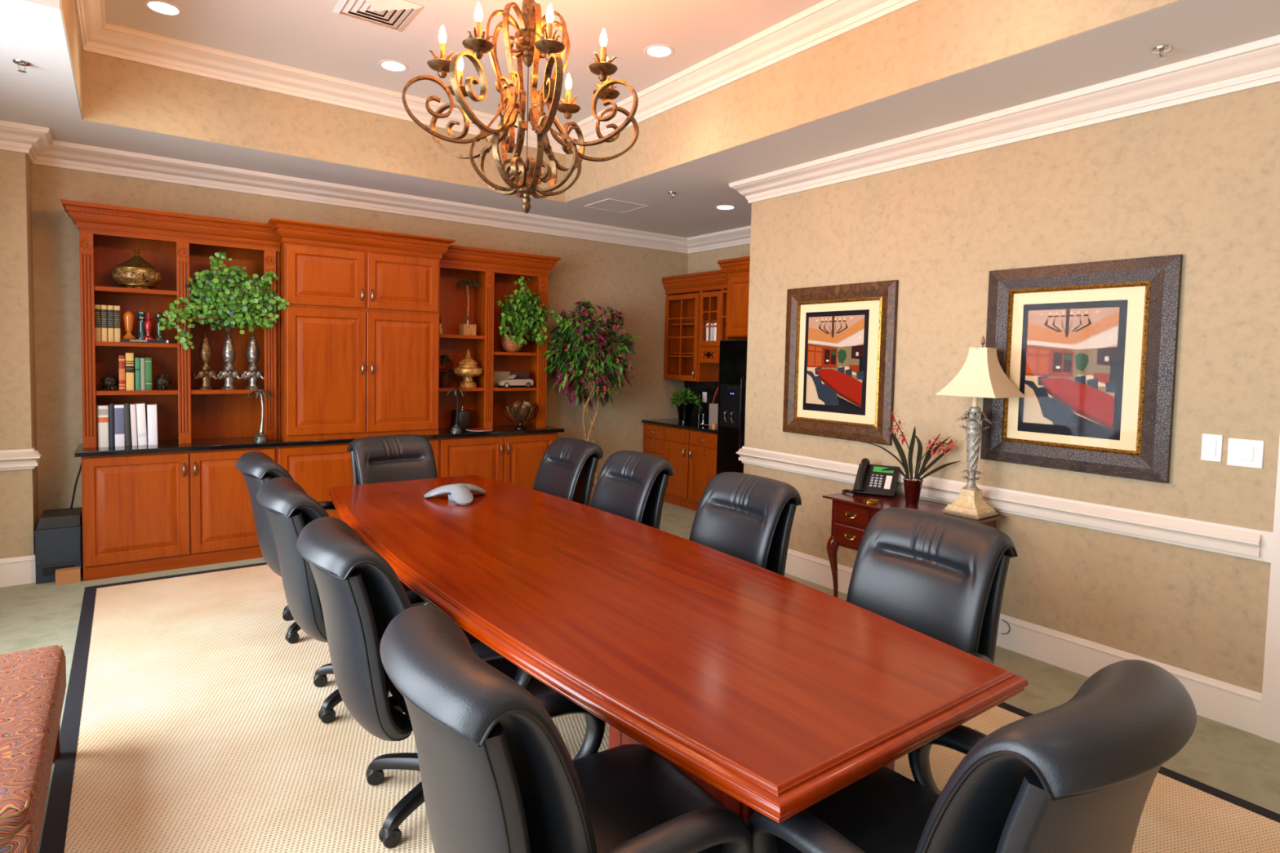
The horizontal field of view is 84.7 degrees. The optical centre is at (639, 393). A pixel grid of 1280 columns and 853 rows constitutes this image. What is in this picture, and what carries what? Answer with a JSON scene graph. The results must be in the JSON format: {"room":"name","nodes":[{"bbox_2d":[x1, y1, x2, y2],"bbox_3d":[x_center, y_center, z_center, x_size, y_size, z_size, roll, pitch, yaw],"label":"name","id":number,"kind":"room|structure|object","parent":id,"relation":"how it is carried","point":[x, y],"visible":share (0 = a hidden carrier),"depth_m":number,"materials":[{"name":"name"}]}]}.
{"room":"conference room","nodes":[
{"label":"conference room","id":0,"kind":"room"},
{"bbox_2d":[0,149,38,559],"bbox_3d":[-4.514,-0.233,4.505,0.932,3.010,0.330,-1,4,-36],"label":"wall column","id":1,"kind":"structure","parent":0,"point":[19,500],"depth_m":4.61,"materials":[{"name":"paint"}]},
{"bbox_2d":[0,553,35,587],"bbox_3d":[-2.150,1.143,6.314,6.850,0.185,0.350,-1,4,-36],"label":"baseboard","id":2,"kind":"structure","parent":1,"relation":"attached to","point":[17,571],"depth_m":4.66,"materials":[{"name":"beige paint"}]},
{"bbox_2d":[0,447,41,471],"bbox_3d":[-4.418,0.443,4.426,0.977,0.133,0.105,-1,4,-36],"label":"trim","id":3,"kind":"structure","parent":1,"relation":"attached to","point":[20,459],"depth_m":4.62,"materials":[{"name":"beige paint"}]},
{"bbox_2d":[59,0,83,119],"bbox_3d":[-2.938,-1.942,3.636,0.007,0.579,1.774,-1,4,-36],"label":"wall","id":4,"kind":"structure","parent":0,"point":[68,10],"depth_m":3.66,"materials":[{"name":"paint"}]},
{"bbox_2d":[74,0,920,155],"bbox_3d":[-0.074,-2.039,2.635,3.452,0.157,6.755,-1,4,-36],"label":"trim","id":5,"kind":"structure","parent":4,"relation":"attached to","point":[826,20],"depth_m":4.67,"materials":[{"name":"beige paint"}]},
{"bbox_2d":[81,50,565,202],"bbox_3d":[-2.070,-2.011,5.372,3.457,0.579,0.007,-1,4,-36],"label":"wall","id":6,"kind":"structure","parent":0,"point":[117,91],"depth_m":4.97,"materials":[{"name":"paint"}]},
{"bbox_2d":[31,164,688,521],"bbox_3d":[-2.177,-0.677,6.484,7.050,3.800,0.150,-1,4,-36],"label":"wall","id":7,"kind":"structure","parent":0,"point":[625,279],"depth_m":5.95,"materials":[{"name":"paint"}]},
{"bbox_2d":[104,0,824,130],"bbox_3d":[-0.573,-2.160,2.266,4.700,0.100,6.760,-1,4,-36],"label":"ceiling","id":8,"kind":"structure","parent":0,"point":[303,34],"depth_m":4.36,"materials":[{"name":"white paint"}]},
{"bbox_2d":[142,0,183,16],"bbox_3d":[-2.785,-2.250,4.103,0.200,0.004,0.200,-1,4,-36],"label":"recessed light","id":9,"kind":"object","parent":8,"relation":"in","point":[160,6],"visible":1,"depth_m":4.10,"materials":[{"name":"white paint"}]},
{"bbox_2d":[331,0,422,31],"bbox_3d":[-1.519,-2.212,4.052,0.400,0.019,0.400,-1,4,-36],"label":"ceiling vent","id":10,"kind":"object","parent":8,"relation":"in","point":[393,13],"visible":1,"depth_m":4.05,"materials":[{"name":"white metal"}]},
{"bbox_2d":[377,59,408,71],"bbox_3d":[-1.710,-2.265,4.864,0.200,0.004,0.200,-1,4,-36],"label":"recessed light","id":11,"kind":"object","parent":8,"relation":"in","point":[388,64],"visible":1,"depth_m":4.86,"materials":[{"name":"white paint"}]},
{"bbox_2d":[401,0,639,213],"bbox_3d":[-0.494,-1.475,3.104,0.986,1.350,0.986,-2,4,-45],"label":"chandelier","id":12,"kind":"object","parent":8,"relation":"hanging from","point":[524,179],"visible":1,"depth_m":3.02,"materials":[{"name":"brown metal"}]},
{"bbox_2d":[643,44,674,57],"bbox_3d":[0.123,-2.208,4.534,0.200,0.004,0.200,-1,4,-36],"label":"recessed light","id":13,"kind":"object","parent":8,"relation":"in","point":[656,51],"visible":1,"depth_m":4.53,"materials":[{"name":"white paint"}]},
{"bbox_2d":[0,0,1279,237],"bbox_3d":[0.307,-1.851,3.060,7.050,0.600,8.170,-1,4,-36],"label":"ceiling","id":14,"kind":"structure","parent":0,"point":[32,31],"depth_m":4.06,"materials":[{"name":"white paint"}]},
{"bbox_2d":[583,198,648,213],"bbox_3d":[-0.223,-1.734,6.508,0.440,0.005,0.420,-1,4,-36],"label":"access panel","id":15,"kind":"object","parent":14,"relation":"attached to","point":[611,205],"visible":1,"depth_m":6.50,"materials":[{"name":"beige paint"}]},
{"bbox_2d":[0,501,1279,852],"bbox_3d":[0.151,1.506,3.171,7.450,0.120,8.770,-1,4,-36],"label":"floor","id":16,"kind":"structure","parent":0,"point":[1242,764],"depth_m":3.63,"materials":[{"name":"carpet"}]},
{"bbox_2d":[0,644,66,852],"bbox_3d":[-2.149,1.223,2.059,0.670,0.455,1.244,-1,4,-36],"label":"upholstered bench","id":17,"kind":"object","parent":16,"relation":"on","point":[33,682],"visible":1,"depth_m":2.10,"materials":[{"name":"fabric"}]},
{"bbox_2d":[35,506,83,584],"bbox_3d":[-4.021,1.046,4.868,0.240,0.440,0.326,-1,4,-36],"label":"subwoofer","id":18,"kind":"object","parent":16,"relation":"on","point":[58,532],"visible":0.89,"depth_m":4.74,"materials":[{"name":"black"}]},
{"bbox_2d":[55,566,80,585],"bbox_3d":[-3.857,1.232,4.736,0.130,0.090,0.070,-1,4,-36],"label":"cardboard box","id":19,"kind":"object","parent":16,"relation":"on","point":[70,575],"visible":1,"depth_m":4.71,"materials":[{"name":"brown cardboard"}]},
{"bbox_2d":[80,447,276,581],"bbox_3d":[-3.416,0.833,5.259,1.180,0.854,0.517,-1,4,-36],"label":"base cabinet","id":20,"kind":"object","parent":16,"relation":"on","point":[142,513],"visible":0.91,"depth_m":5.00,"materials":[{"name":"brown wood"}]},
{"bbox_2d":[276,438,439,520],"bbox_3d":[-2.419,0.818,5.987,1.288,0.854,0.517,-1,4,-36],"label":"base cabinet","id":21,"kind":"object","parent":16,"relation":"on","point":[317,468],"visible":0.04,"depth_m":5.60,"materials":[{"name":"brown wood"}]},
{"bbox_2d":[74,424,564,457],"bbox_3d":[-2.401,0.375,5.976,3.739,0.034,0.512,-1,4,-36],"label":"countertop","id":22,"kind":"structure","parent":21,"relation":"on","point":[237,442],"depth_m":5.35,"materials":[{"name":"black stone"}]},
{"bbox_2d":[97,404,109,447],"bbox_3d":[-3.820,0.229,4.997,0.063,0.292,0.207,-1,4,-36],"label":"ring binder","id":23,"kind":"object","parent":22,"relation":"on","point":[103,413],"visible":0.99,"depth_m":4.92,"materials":[{"name":"white plastic"}]},
{"bbox_2d":[109,402,114,447],"bbox_3d":[-3.781,0.225,5.025,0.026,0.300,0.206,-1,4,-36],"label":"ring binder","id":24,"kind":"object","parent":22,"relation":"on","point":[111,405],"visible":1,"depth_m":4.94,"materials":[{"name":"blue"}]},
{"bbox_2d":[114,403,124,446],"bbox_3d":[-3.744,0.227,5.052,0.057,0.295,0.207,-1,4,-36],"label":"ring binder","id":25,"kind":"object","parent":22,"relation":"on","point":[119,424],"visible":0.99,"depth_m":4.97,"materials":[{"name":"white"}]},
{"bbox_2d":[123,402,130,446],"bbox_3d":[-3.709,0.224,5.078,0.031,0.298,0.206,-3,5,-36],"label":"ring binder","id":26,"kind":"object","parent":22,"relation":"on","point":[126,415],"visible":0.97,"depth_m":5.00,"materials":[{"name":"grey"}]},
{"bbox_2d":[129,402,137,445],"bbox_3d":[-3.679,0.224,5.100,0.032,0.296,0.206,-3,5,-36],"label":"ring binder","id":27,"kind":"object","parent":22,"relation":"on","point":[132,406],"visible":1,"depth_m":5.02,"materials":[{"name":"white"}]},
{"bbox_2d":[135,401,146,445],"bbox_3d":[-3.642,0.222,5.127,0.053,0.300,0.207,-3,5,-36],"label":"ring binder","id":28,"kind":"object","parent":22,"relation":"on","point":[140,406],"visible":1,"depth_m":5.04,"materials":[{"name":"white plastic"}]},
{"bbox_2d":[146,403,157,444],"bbox_3d":[-3.590,0.226,5.165,0.058,0.292,0.206,-2,4,-36],"label":"ring binder","id":29,"kind":"object","parent":22,"relation":"on","point":[152,418],"visible":1,"depth_m":5.08,"materials":[{"name":"white plastic"}]},
{"bbox_2d":[60,199,279,448],"bbox_3d":[-3.432,-0.465,5.230,1.320,1.672,0.406,-1,4,-36],"label":"bookcase","id":30,"kind":"object","parent":22,"relation":"on","point":[179,245],"visible":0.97,"depth_m":5.26,"materials":[{"name":"brown wood"}]},
{"bbox_2d":[94,304,101,341],"bbox_3d":[-3.827,-0.491,4.956,0.036,0.255,0.167,-1,4,-36],"label":"book","id":31,"kind":"object","parent":30,"relation":"on","point":[97,307],"visible":0.94,"depth_m":4.89,"materials":[{"name":"brown paper"}]},
{"bbox_2d":[101,305,107,342],"bbox_3d":[-3.797,-0.492,4.978,0.034,0.255,0.167,-1,4,-36],"label":"book","id":32,"kind":"object","parent":30,"relation":"on","point":[104,308],"visible":1,"depth_m":4.91,"materials":[{"name":"brown paper"}]},
{"bbox_2d":[100,373,119,390],"bbox_3d":[-3.778,-0.074,4.999,0.125,0.128,0.128,-1,4,-36],"label":"ornament ball","id":33,"kind":"object","parent":30,"relation":"on","point":[108,381],"visible":0.99,"depth_m":4.97,"materials":[{"name":"brown metal"}]},
{"bbox_2d":[107,305,114,342],"bbox_3d":[-3.768,-0.492,4.999,0.034,0.255,0.167,-1,4,-36],"label":"book","id":34,"kind":"object","parent":30,"relation":"on","point":[110,308],"visible":1,"depth_m":4.93,"materials":[{"name":"brown paper"}]},
{"bbox_2d":[114,305,120,342],"bbox_3d":[-3.738,-0.493,5.021,0.036,0.255,0.167,-1,4,-36],"label":"book","id":35,"kind":"object","parent":30,"relation":"on","point":[117,308],"visible":0.98,"depth_m":4.96,"materials":[{"name":"brown paper"}]},
{"bbox_2d":[118,355,125,390],"bbox_3d":[-3.728,-0.147,5.051,0.037,0.250,0.167,-1,4,-36],"label":"book","id":36,"kind":"object","parent":30,"relation":"on","point":[121,357],"visible":1,"depth_m":4.99,"materials":[{"name":"red paper"}]},
{"bbox_2d":[125,352,133,390],"bbox_3d":[-3.691,-0.157,5.078,0.048,0.268,0.167,-1,4,-36],"label":"book","id":37,"kind":"object","parent":30,"relation":"on","point":[129,356],"visible":1,"depth_m":5.01,"materials":[{"name":"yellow paper"}]},
{"bbox_2d":[111,247,162,288],"bbox_3d":[-3.646,-0.902,5.090,0.300,0.305,0.300,-1,4,-36],"label":"tureen","id":38,"kind":"object","parent":30,"relation":"on","point":[135,272],"visible":0.93,"depth_m":5.01,"materials":[{"name":"gold metal"}]},
{"bbox_2d":[111,267,162,288],"bbox_3d":[-3.647,-0.820,5.094,0.300,0.140,0.300,-1,4,-36],"label":"bowl","id":39,"kind":"object","parent":38,"relation":"on","point":[131,277],"depth_m":5.00,"materials":[{"name":"gold metal"}]},
{"bbox_2d":[120,338,168,342],"bbox_3d":[-3.603,-0.379,5.110,0.284,0.024,0.195,-1,4,-36],"label":"flat book","id":40,"kind":"object","parent":30,"relation":"on","point":[137,340],"visible":1,"depth_m":5.03,"materials":[{"name":"black paper"}]},
{"bbox_2d":[122,311,135,338],"bbox_3d":[-3.663,-0.488,5.031,0.076,0.200,0.076,-1,4,-36],"label":"finial","id":41,"kind":"object","parent":40,"relation":"on","point":[128,317],"visible":0.91,"depth_m":5.01,"materials":[{"name":"orange"}]},
{"bbox_2d":[144,357,151,390],"bbox_3d":[-3.602,-0.142,5.144,0.040,0.236,0.167,-1,4,-36],"label":"book","id":42,"kind":"object","parent":30,"relation":"on","point":[148,361],"visible":0.98,"depth_m":5.08,"materials":[{"name":"green paper"}]},
{"bbox_2d":[191,331,220,390],"bbox_3d":[-3.303,-0.250,5.337,0.176,0.445,0.168,-1,4,-36],"label":"ornament","id":43,"kind":"object","parent":30,"relation":"on","point":[205,352],"visible":1,"depth_m":5.31,"materials":[{"name":"brown metal"}]},
{"bbox_2d":[159,252,289,350],"bbox_3d":[-3.132,-0.689,5.316,0.854,0.736,0.384,-1,4,-36],"label":"trailing plant","id":44,"kind":"object","parent":30,"relation":"on","point":[233,296],"visible":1,"depth_m":5.25,"materials":[{"name":"green plant"}]},
{"bbox_2d":[215,331,243,389],"bbox_3d":[-3.178,-0.252,5.429,0.176,0.445,0.168,-1,4,-36],"label":"ornament","id":45,"kind":"object","parent":30,"relation":"on","point":[228,353],"visible":0.99,"depth_m":5.40,"materials":[{"name":"silver metal"}]},
{"bbox_2d":[239,333,264,389],"bbox_3d":[-3.045,-0.254,5.526,0.176,0.445,0.168,-1,4,-36],"label":"ornament","id":46,"kind":"object","parent":30,"relation":"on","point":[253,375],"visible":0.99,"depth_m":5.50,"materials":[{"name":"silver metal"}]},
{"bbox_2d":[246,389,273,442],"bbox_3d":[-2.922,0.174,5.407,0.165,0.400,0.192,0,3,-16],"label":"figurine","id":47,"kind":"object","parent":22,"relation":"on","point":[260,437],"visible":1,"depth_m":5.40,"materials":[{"name":"silver metal"}]},
{"bbox_2d":[267,217,455,441],"bbox_3d":[-2.353,-0.486,5.918,1.423,1.692,0.566,-1,4,-36],"label":"media cabinet","id":48,"kind":"object","parent":22,"relation":"on","point":[359,327],"visible":1,"depth_m":5.71,"materials":[{"name":"brown wood"}]},
{"bbox_2d":[451,405,472,430],"bbox_3d":[-1.683,0.231,6.639,0.200,0.218,0.200,-1,4,-36],"label":"lidded pot","id":49,"kind":"object","parent":22,"relation":"on","point":[464,416],"visible":0.83,"depth_m":6.56,"materials":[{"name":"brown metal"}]},
{"bbox_2d":[438,244,560,429],"bbox_3d":[-1.408,-0.495,6.708,1.228,1.672,0.406,-1,4,-36],"label":"bookcase","id":50,"kind":"object","parent":22,"relation":"on","point":[495,272],"visible":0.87,"depth_m":6.72,"materials":[{"name":"brown wood"}]},
{"bbox_2d":[439,354,454,387],"bbox_3d":[-1.814,-0.209,6.514,0.198,0.312,0.194,-1,4,-36],"label":"topiary","id":51,"kind":"object","parent":50,"relation":"on","point":[444,380],"visible":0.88,"depth_m":6.48,"materials":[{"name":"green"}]},
{"bbox_2d":[452,348,483,387],"bbox_3d":[-1.614,-0.239,6.595,0.284,0.372,0.284,-1,4,-36],"label":"jar","id":52,"kind":"object","parent":50,"relation":"on","point":[468,368],"visible":1,"depth_m":6.53,"materials":[{"name":"gold metal"}]},
{"bbox_2d":[455,279,480,335],"bbox_3d":[-1.612,-0.799,6.585,0.237,0.519,0.200,-1,4,-36],"label":"sculpture","id":53,"kind":"object","parent":50,"relation":"on","point":[467,329],"visible":0.99,"depth_m":6.56,"materials":[{"name":"brown wood"}]},
{"bbox_2d":[501,335,523,351],"bbox_3d":[-1.246,-0.480,6.849,0.220,0.162,0.223,-1,4,-36],"label":"basket","id":54,"kind":"object","parent":50,"relation":"on","point":[508,345],"depth_m":6.77,"materials":[{"name":"red wicker"}]},
{"bbox_2d":[494,374,533,387],"bbox_3d":[-1.216,-0.115,6.796,0.345,0.122,0.148,-1,4,-36],"label":"model car","id":55,"kind":"object","parent":50,"relation":"on","point":[511,380],"visible":1,"depth_m":6.76,"materials":[{"name":"silver metal"}]},
{"bbox_2d":[497,275,573,351],"bbox_3d":[-1.048,-0.758,6.833,0.759,0.728,0.407,0,3,-28],"label":"potted plant","id":56,"kind":"object","parent":50,"relation":"on","point":[527,308],"visible":1,"depth_m":6.71,"materials":[{"name":"green plant"}]},
{"bbox_2d":[502,403,538,429],"bbox_3d":[-1.155,0.224,6.789,0.294,0.240,0.264,2,3,6],"label":"bowl","id":57,"kind":"object","parent":22,"relation":"on","point":[520,415],"visible":0.94,"depth_m":6.72,"materials":[{"name":"brown metal"}]},
{"bbox_2d":[439,432,557,489],"bbox_3d":[-1.420,0.803,6.717,1.187,0.854,0.517,-1,4,-36],"label":"base cabinet","id":58,"kind":"object","parent":16,"relation":"on","point":[515,460],"visible":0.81,"depth_m":6.50,"materials":[{"name":"brown wood"}]},
{"bbox_2d":[540,298,642,506],"bbox_3d":[-0.486,0.134,7.092,1.080,2.195,0.745,0,3,-29],"label":"ficus tree","id":59,"kind":"object","parent":16,"relation":"on","point":[583,375],"visible":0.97,"depth_m":7.03,"materials":[{"name":"green plant"}]},
{"bbox_2d":[39,562,1279,852],"bbox_3d":[-0.115,1.452,2.801,3.561,0.014,7.095,-1,4,-36],"label":"area rug","id":60,"kind":"object","parent":16,"relation":"on","point":[191,723],"visible":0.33,"depth_m":2.78,"materials":[{"name":"carpet"}]},
{"bbox_2d":[235,451,335,644],"bbox_3d":[-1.817,0.838,4.024,0.864,1.015,0.705,-1,4,-36],"label":"chair","id":61,"kind":"object","parent":60,"relation":"on","point":[257,468],"visible":0.37,"depth_m":3.70,"materials":[{"name":"black leather"}]},
{"bbox_2d":[235,451,294,481],"bbox_3d":[-2.011,0.626,3.869,0.369,0.585,0.536,-1,4,-36],"label":"headrest cover","id":62,"kind":"object","parent":61,"relation":"on","point":[255,466],"depth_m":3.64,"materials":[{"name":"black leather"}]},
{"bbox_2d":[256,477,431,724],"bbox_3d":[-1.265,0.891,3.218,0.864,1.015,0.705,-1,4,-35],"label":"chair","id":63,"kind":"object","parent":60,"relation":"on","point":[289,508],"visible":0.43,"depth_m":2.88,"materials":[{"name":"black leather"}]},
{"bbox_2d":[256,477,329,525],"bbox_3d":[-1.461,0.679,3.067,0.369,0.585,0.536,-1,4,-35],"label":"headrest cover","id":64,"kind":"object","parent":63,"relation":"on","point":[285,502],"depth_m":2.84,"materials":[{"name":"black leather"}]},
{"bbox_2d":[346,434,437,484],"bbox_3d":[-1.507,0.815,4.601,0.705,1.015,0.864,-2,4,-44],"label":"chair","id":65,"kind":"object","parent":60,"relation":"on","point":[399,457],"visible":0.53,"depth_m":4.72,"materials":[{"name":"black leather"}]},
{"bbox_2d":[296,516,555,848],"bbox_3d":[-0.727,0.940,2.474,0.864,1.015,0.705,-1,4,-34],"label":"chair","id":66,"kind":"object","parent":60,"relation":"on","point":[360,593],"visible":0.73,"depth_m":2.16,"materials":[{"name":"black leather"}]},
{"bbox_2d":[296,516,412,701],"bbox_3d":[-0.925,0.728,2.325,0.369,0.585,0.536,-1,4,-34],"label":"backrest","id":67,"kind":"object","parent":66,"relation":"on","point":[360,593],"depth_m":2.12,"materials":[{"name":"black leather"}]},
{"bbox_2d":[379,604,752,852],"bbox_3d":[-0.137,0.996,1.626,0.864,1.015,0.705,-1,3,-34],"label":"chair","id":68,"kind":"object","parent":60,"relation":"on","point":[498,775],"visible":0.99,"depth_m":1.34,"materials":[{"name":"black leather"}]},
{"bbox_2d":[379,604,597,852],"bbox_3d":[-0.337,0.784,1.479,0.369,0.585,0.536,-1,3,-34],"label":"chair back","id":69,"kind":"object","parent":68,"relation":"on","point":[498,775],"depth_m":1.29,"materials":[{"name":"black leather"}]},
{"bbox_2d":[533,437,603,506],"bbox_3d":[-0.701,0.832,4.627,0.864,1.015,0.705,-1,3,-34],"label":"chair","id":70,"kind":"object","parent":60,"relation":"on","point":[566,469],"visible":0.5,"depth_m":4.65,"materials":[{"name":"black leather"}]},
{"bbox_2d":[589,450,674,529],"bbox_3d":[-0.265,0.872,4.030,0.864,1.015,0.705,-1,3,-34],"label":"chair","id":71,"kind":"object","parent":60,"relation":"on","point":[631,485],"visible":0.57,"depth_m":4.06,"materials":[{"name":"black leather"}]},
{"bbox_2d":[327,475,1028,823],"bbox_3d":[-0.445,1.046,3.156,1.292,0.748,3.742,-1,4,-36],"label":"conference table","id":72,"kind":"object","parent":60,"relation":"on","point":[775,694],"visible":0.88,"depth_m":2.09,"materials":[{"name":"brown wood"}]},
{"bbox_2d":[423,483,486,505],"bbox_3d":[-1.028,0.568,4.093,0.364,0.085,0.329,3,3,34],"label":"phone","id":73,"kind":"object","parent":72,"relation":"on","point":[461,494],"visible":1,"depth_m":4.01,"materials":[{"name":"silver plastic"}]},
{"bbox_2d":[688,471,801,576],"bbox_3d":[0.292,0.922,3.287,0.864,1.015,0.705,-1,3,-34],"label":"chair","id":74,"kind":"object","parent":60,"relation":"on","point":[745,517],"visible":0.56,"depth_m":3.32,"materials":[{"name":"black leather"}]},
{"bbox_2d":[846,507,1017,793],"bbox_3d":[0.859,0.975,2.494,0.864,1.015,0.705,-1,3,-33],"label":"chair","id":75,"kind":"object","parent":60,"relation":"on","point":[940,577],"visible":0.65,"depth_m":2.53,"materials":[{"name":"black leather"}]},
{"bbox_2d":[846,507,1015,653],"bbox_3d":[1.069,0.758,2.618,0.369,0.585,0.536,-1,3,-33],"label":"cushion","id":76,"kind":"object","parent":75,"relation":"on","point":[940,577],"depth_m":2.53,"materials":[{"name":"black leather"}]},
{"bbox_2d":[744,659,1196,852],"bbox_3d":[0.632,1.018,1.538,0.705,1.015,0.864,-1,4,-36],"label":"chair","id":77,"kind":"object","parent":60,"relation":"on","point":[1078,775],"visible":0.98,"depth_m":1.20,"materials":[{"name":"black leather"}]},
{"bbox_2d":[915,659,1196,852],"bbox_3d":[0.781,0.817,1.329,0.536,0.585,0.369,-1,4,-36],"label":"cushion","id":78,"kind":"object","parent":77,"relation":"on","point":[1078,775],"depth_m":1.16,"materials":[{"name":"black leather"}]},
{"bbox_2d":[643,422,717,511],"bbox_3d":[0.633,0.797,7.748,0.647,0.854,1.276,-1,4,-36],"label":"base cabinet","id":79,"kind":"object","parent":16,"relation":"on","point":[691,454],"visible":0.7,"depth_m":7.47,"materials":[{"name":"brown wood"}]},
{"bbox_2d":[641,417,717,433],"bbox_3d":[0.656,0.354,7.723,0.632,0.034,1.297,-1,4,-36],"label":"countertop","id":80,"kind":"structure","parent":79,"relation":"on","point":[692,424],"depth_m":7.69,"materials":[{"name":"black stone"}]},
{"bbox_2d":[670,386,700,421],"bbox_3d":[0.519,0.120,8.109,0.315,0.388,0.448,-1,4,-36],"label":"potted plant","id":81,"kind":"object","parent":80,"relation":"on","point":[685,410],"visible":1,"depth_m":8.04,"materials":[{"name":"green plant"}]},
{"bbox_2d":[708,386,718,426],"bbox_3d":[0.822,0.143,7.435,0.105,0.424,0.150,-2,4,-45],"label":"gift bag","id":82,"kind":"object","parent":80,"relation":"on","point":[713,417],"visible":0.56,"depth_m":7.41,"materials":[{"name":"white paper"}]},
{"bbox_2d":[715,339,747,475],"bbox_3d":[1.277,0.384,6.730,0.746,1.770,0.900,-1,4,-36],"label":"refrigerator","id":83,"kind":"object","parent":16,"relation":"on","point":[732,353],"visible":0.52,"depth_m":6.73,"materials":[{"name":"black metal"}]},
{"bbox_2d":[822,492,1005,597],"bbox_3d":[1.604,1.045,4.215,0.469,0.754,0.930,-1,4,-36],"label":"desk","id":84,"kind":"object","parent":16,"relation":"on","point":[851,516],"visible":0.23,"depth_m":4.30,"materials":[{"name":"brown wood"}]},
{"bbox_2d":[841,457,899,497],"bbox_3d":[1.474,0.539,4.509,0.331,0.220,0.234,3,3,30],"label":"desk phone","id":85,"kind":"object","parent":84,"relation":"on","point":[870,480],"visible":0.94,"depth_m":4.48,"materials":[{"name":"black plastic"}]},
{"bbox_2d":[860,409,960,505],"bbox_3d":[1.604,0.383,4.203,0.588,0.568,0.116,1,3,-2],"label":"potted plant","id":86,"kind":"object","parent":84,"relation":"on","point":[913,486],"visible":1,"depth_m":4.20,"materials":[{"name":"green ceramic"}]},
{"bbox_2d":[936,335,1026,519],"bbox_3d":[1.892,0.183,3.915,0.340,1.010,0.340,-1,4,-36],"label":"table lamp","id":87,"kind":"object","parent":84,"relation":"on","point":[981,375],"visible":1,"depth_m":3.88,"materials":[{"name":"beige fabric"}]},
{"bbox_2d":[687,244,750,419],"bbox_3d":[1.339,-0.254,7.486,0.200,3.010,2.425,-1,4,-36],"label":"wall","id":88,"kind":"structure","parent":0,"point":[707,260],"depth_m":7.99,"materials":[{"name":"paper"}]},
{"bbox_2d":[684,381,718,421],"bbox_3d":[0.913,0.092,7.894,0.014,0.483,1.297,-1,4,-36],"label":"tile backsplash","id":89,"kind":"structure","parent":88,"relation":"attached to","point":[698,388],"depth_m":8.14,"materials":[{"name":"black tile"}]},
{"bbox_2d":[661,269,747,382],"bbox_3d":[0.711,-0.675,7.815,0.415,1.270,1.070,-1,4,-36],"label":"upper cabinet","id":90,"kind":"object","parent":88,"relation":"attached to","point":[692,300],"visible":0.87,"depth_m":7.77,"materials":[{"name":"brown wood"}]},
{"bbox_2d":[716,256,750,337],"bbox_3d":[1.364,-0.946,6.879,0.451,0.785,1.340,-1,4,-36],"label":"upper cabinet","id":91,"kind":"object","parent":88,"relation":"attached to","point":[736,269],"visible":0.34,"depth_m":7.12,"materials":[{"name":"brown wood"}]},
{"bbox_2d":[564,0,1180,202],"bbox_3d":[1.317,-1.849,3.665,0.007,0.579,6.754,-1,4,-36],"label":"ceiling soffit","id":92,"kind":"structure","parent":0,"point":[921,42],"depth_m":3.86,"materials":[{"name":"paint"}]},
{"bbox_2d":[743,82,1279,693],"bbox_3d":[3.188,-0.025,3.786,1.584,3.010,5.745,-1,4,-36],"label":"wall","id":93,"kind":"structure","parent":0,"point":[1199,181],"depth_m":3.61,"materials":[{"name":"paint"}]},
{"bbox_2d":[0,34,1279,253],"bbox_3d":[0.218,-1.471,3.020,6.850,0.157,8.170,-1,4,-36],"label":"trim","id":94,"kind":"structure","parent":93,"relation":"attached to","point":[1256,64],"depth_m":4.73,"materials":[{"name":"beige paint"}]},
{"bbox_2d":[782,280,898,445],"bbox_3d":[1.367,-0.218,4.902,0.036,1.067,0.918,-1,4,-36],"label":"framed picture","id":95,"kind":"object","parent":93,"relation":"attached to","point":[841,340],"visible":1,"depth_m":4.86,"materials":[{"name":"brown wood"}]},
{"bbox_2d":[805,315,864,407],"bbox_3d":[1.363,-0.226,4.911,0.001,0.625,0.492,-1,4,-36],"label":"photo","id":96,"kind":"object","parent":95,"relation":"attached to","point":[835,344],"depth_m":4.91,"materials":[{"name":"multicoloured paper"}]},
{"bbox_2d":[736,446,1272,563],"bbox_3d":[1.778,0.583,4.374,0.075,0.133,3.290,-1,4,-36],"label":"trim","id":97,"kind":"structure","parent":93,"relation":"attached to","point":[1233,540],"depth_m":3.64,"materials":[{"name":"beige paint"}]},
{"bbox_2d":[784,548,1262,735],"bbox_3d":[2.043,1.323,4.601,0.704,0.185,3.265,-1,4,-36],"label":"baseboard","id":98,"kind":"structure","parent":93,"relation":"attached to","point":[1222,702],"depth_m":3.66,"materials":[{"name":"beige paint"}]},
{"bbox_2d":[980,253,1182,483],"bbox_3d":[2.260,-0.134,3.682,0.036,1.081,0.904,-1,4,-36],"label":"framed picture","id":99,"kind":"object","parent":93,"relation":"attached to","point":[1091,348],"visible":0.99,"depth_m":3.62,"materials":[{"name":"brown wood"}]},
{"bbox_2d":[1022,306,1119,430],"bbox_3d":[2.259,-0.134,3.687,0.001,0.615,0.451,-1,4,-36],"label":"photo","id":100,"kind":"object","parent":99,"relation":"attached to","point":[1071,354],"depth_m":3.68,"materials":[{"name":"multicoloured paper"}]},
{"bbox_2d":[1200,433,1222,462],"bbox_3d":[2.621,0.251,3.218,0.009,0.124,0.076,-1,4,-36],"label":"light switch","id":101,"kind":"object","parent":93,"relation":"attached to","point":[1211,444],"visible":1,"depth_m":3.21,"materials":[{"name":"white plastic"}]},
{"bbox_2d":[1226,438,1264,468],"bbox_3d":[2.691,0.268,3.122,0.009,0.124,0.124,-1,4,-36],"label":"plate","id":102,"kind":"object","parent":93,"relation":"attached to","point":[1247,453],"visible":1,"depth_m":3.12,"materials":[{"name":"white plastic"}]},
{"bbox_2d":[1258,435,1279,743],"bbox_3d":[3.090,0.430,2.569,0.022,2.220,1.150,-1,4,-36],"label":"door frame","id":103,"kind":"structure","parent":93,"relation":"in","point":[1269,723],"depth_m":3.04,"materials":[{"name":"beige paint"}]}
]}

